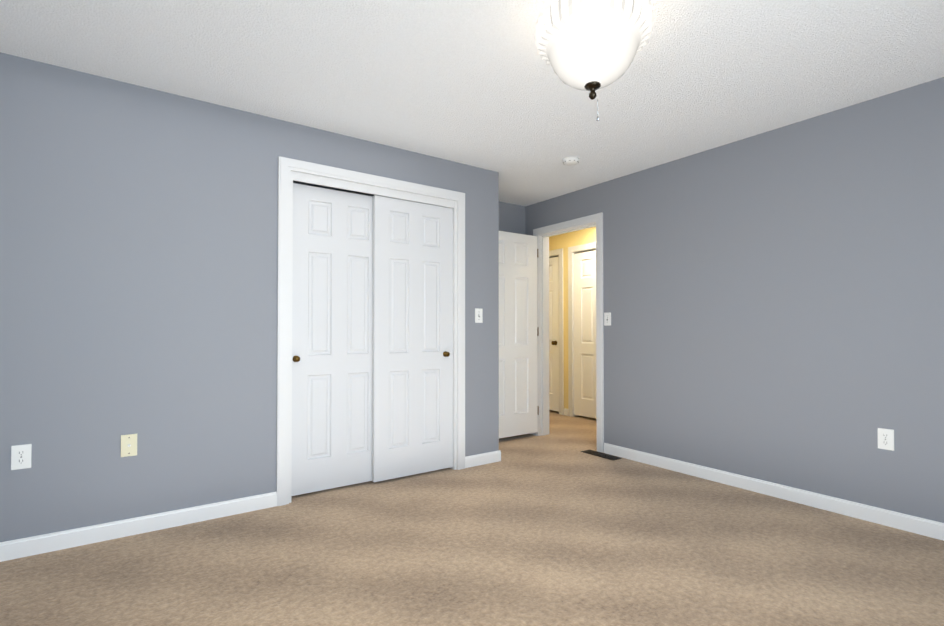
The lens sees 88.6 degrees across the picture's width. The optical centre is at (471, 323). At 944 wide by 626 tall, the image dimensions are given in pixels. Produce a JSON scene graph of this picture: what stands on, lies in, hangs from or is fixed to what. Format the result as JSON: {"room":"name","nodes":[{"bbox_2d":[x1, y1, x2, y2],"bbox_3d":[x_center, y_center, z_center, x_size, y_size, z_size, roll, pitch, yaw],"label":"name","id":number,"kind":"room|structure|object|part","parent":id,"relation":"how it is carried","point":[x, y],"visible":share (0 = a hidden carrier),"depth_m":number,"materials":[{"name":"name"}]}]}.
{"room":"empty bedroom","nodes":[
{"label":"empty bedroom","id":0,"kind":"room"},
{"bbox_2d":[0,52,498,541],"bbox_3d":[-1.420,-0.072,3.365,3.520,2.440,0.725,1,-1,-35],"label":"wall","id":1,"kind":"structure","parent":0,"point":[138,257],"depth_m":2.66,"materials":[{"name":"grey paint"}]},
{"bbox_2d":[11,444,31,469],"bbox_3d":[-2.193,0.650,2.354,0.072,0.116,0.010,1,-1,-35],"label":"electrical outlet","id":2,"kind":"object","parent":1,"relation":"attached to","point":[20,456],"visible":1,"depth_m":2.35,"materials":[{"name":"white plastic"}]},
{"bbox_2d":[121,434,136,456],"bbox_3d":[-1.842,0.656,2.599,0.072,0.116,0.018,1,-1,-35],"label":"outlet","id":3,"kind":"object","parent":1,"relation":"attached to","point":[129,445],"visible":1,"depth_m":2.60,"materials":[{"name":"beige plastic"}]},
{"bbox_2d":[0,492,276,561],"bbox_3d":[-1.872,1.094,2.575,1.586,0.088,0.014,1,-1,-35],"label":"baseboard","id":4,"kind":"structure","parent":1,"relation":"attached to","point":[36,545],"depth_m":2.59,"materials":[{"name":"white wood"}]},
{"bbox_2d":[291,183,372,495],"bbox_3d":[-0.916,0.104,3.351,0.668,2.052,0.079,1,-1,-35],"label":"closet door","id":5,"kind":"structure","parent":1,"relation":"in","point":[332,289],"depth_m":3.33,"materials":[{"name":"white wood"}]},
{"bbox_2d":[276,156,464,505],"bbox_3d":[-0.681,0.076,3.517,1.286,2.148,0.120,1,-1,-35],"label":"door frame","id":6,"kind":"structure","parent":1,"relation":"attached to","point":[454,467],"depth_m":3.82,"materials":[{"name":"white wood"}]},
{"bbox_2d":[372,195,452,481],"bbox_3d":[-0.423,0.108,3.648,0.668,2.052,0.079,1,-1,-35],"label":"closet door","id":7,"kind":"structure","parent":1,"relation":"in","point":[412,366],"depth_m":3.63,"materials":[{"name":"white wood"}]},
{"bbox_2d":[475,308,482,322],"bbox_3d":[0.059,-0.064,3.961,0.072,0.116,0.017,1,-1,-35],"label":"light switch","id":8,"kind":"object","parent":1,"relation":"attached to","point":[478,315],"visible":1,"depth_m":3.96,"materials":[{"name":"white plastic"}]},
{"bbox_2d":[465,450,500,467],"bbox_3d":[0.080,1.112,3.963,0.344,0.088,0.014,1,-1,-35],"label":"baseboard","id":9,"kind":"structure","parent":1,"relation":"attached to","point":[495,456],"depth_m":3.96,"materials":[{"name":"white wood"}]},
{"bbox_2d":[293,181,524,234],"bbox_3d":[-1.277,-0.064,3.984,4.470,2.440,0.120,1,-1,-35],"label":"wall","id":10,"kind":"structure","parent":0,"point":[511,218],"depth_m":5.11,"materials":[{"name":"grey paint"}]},
{"bbox_2d":[0,410,943,625],"bbox_3d":[0.161,1.194,3.015,5.710,0.100,6.790,1,-1,-35],"label":"floor","id":11,"kind":"structure","parent":0,"point":[555,526],"depth_m":2.31,"materials":[{"name":"carpet"}]},
{"bbox_2d":[581,449,621,459],"bbox_3d":[1.136,1.157,4.267,0.120,0.008,0.360,1,-1,-35],"label":"air vent register","id":12,"kind":"object","parent":11,"relation":"on","point":[602,455],"visible":1,"depth_m":4.24,"materials":[{"name":"brown metal"}]},
{"bbox_2d":[0,0,943,206],"bbox_3d":[0.156,-1.360,1.987,4.471,0.100,5.065,1,-1,-35],"label":"ceiling","id":13,"kind":"structure","parent":0,"point":[478,83],"depth_m":2.46,"materials":[{"name":"white paint"}]},
{"bbox_2d":[562,157,578,165],"bbox_3d":[0.775,-1.268,3.797,0.132,0.036,0.132,1,-1,-35],"label":"smoke detector","id":14,"kind":"object","parent":13,"relation":"attached to","point":[569,161],"visible":1,"depth_m":3.76,"materials":[{"name":"white plastic"}]},
{"bbox_2d":[535,0,653,120],"bbox_3d":[0.506,-1.079,2.033,0.482,0.462,0.482,1,-1,-35],"label":"flush-mount light","id":15,"kind":"object","parent":13,"relation":"attached to","point":[592,86],"depth_m":1.91,"materials":[{"name":"white glass"}]},
{"bbox_3d":[0.506,-1.141,2.034,0.482,0.287,0.482,1,-1,-35],"label":"flush-mount light shade","id":16,"kind":"part","parent":15,"relation":"part of","materials":[{"name":"white glass"}]},
{"bbox_2d":[549,227,595,418],"bbox_3d":[2.223,-0.039,5.817,1.120,2.440,4.640,1,-1,-35],"label":"wall","id":17,"kind":"structure","parent":0,"point":[564,241],"depth_m":6.26,"materials":[{"name":"yellow paint"}]},
{"bbox_2d":[549,257,558,410],"bbox_3d":[0.917,0.142,6.665,0.098,2.040,0.755,1,-1,-35],"label":"hall door","id":18,"kind":"structure","parent":17,"relation":"in","point":[553,333],"depth_m":6.44,"materials":[{"name":"white wood"}]},
{"bbox_2d":[549,242,595,416],"bbox_3d":[1.262,0.104,6.291,0.136,2.166,1.922,1,-1,-35],"label":"trim","id":19,"kind":"structure","parent":17,"relation":"attached to","point":[572,250],"depth_m":6.20,"materials":[{"name":"white wood"}]},
{"bbox_2d":[574,250,595,417],"bbox_3d":[1.502,0.131,5.842,0.098,2.040,0.755,1,-1,-35],"label":"hall door","id":20,"kind":"structure","parent":17,"relation":"in","point":[585,334],"depth_m":6.01,"materials":[{"name":"white wood"}]},
{"bbox_2d":[525,77,943,522],"bbox_3d":[1.991,-0.072,3.348,0.120,2.440,4.945,1,-1,-35],"label":"wall","id":21,"kind":"structure","parent":0,"point":[773,302],"depth_m":3.13,"materials":[{"name":"grey paint"}]},
{"bbox_2d":[499,231,538,437],"bbox_3d":[0.368,0.108,4.846,0.766,2.040,0.161,1,-1,-35],"label":"entry door","id":22,"kind":"structure","parent":21,"relation":"in","point":[518,373],"depth_m":4.90,"materials":[{"name":"white painted wood"}]},
{"bbox_2d":[533,212,603,452],"bbox_3d":[0.978,0.084,4.782,0.172,2.166,0.912,1,-1,-35],"label":"door frame","id":23,"kind":"structure","parent":21,"relation":"attached to","point":[597,218],"depth_m":5.01,"materials":[{"name":"white wood"}]},
{"bbox_2d":[604,312,610,325],"bbox_3d":[1.210,-0.039,4.329,0.017,0.116,0.072,1,-1,-35],"label":"light switch","id":24,"kind":"object","parent":21,"relation":"attached to","point":[607,319],"visible":1,"depth_m":4.33,"materials":[{"name":"white plastic"}]},
{"bbox_2d":[604,443,943,540],"bbox_3d":[2.270,1.097,2.825,0.014,0.088,3.736,1,-1,-35],"label":"baseboard","id":25,"kind":"structure","parent":21,"relation":"attached to","point":[926,527],"depth_m":3.10,"materials":[{"name":"white wood"}]},
{"bbox_2d":[878,428,893,450],"bbox_3d":[2.339,0.655,2.736,0.010,0.116,0.072,1,-1,-35],"label":"electrical outlet","id":26,"kind":"object","parent":21,"relation":"attached to","point":[885,439],"visible":1,"depth_m":2.73,"materials":[{"name":"white plastic"}]}
]}

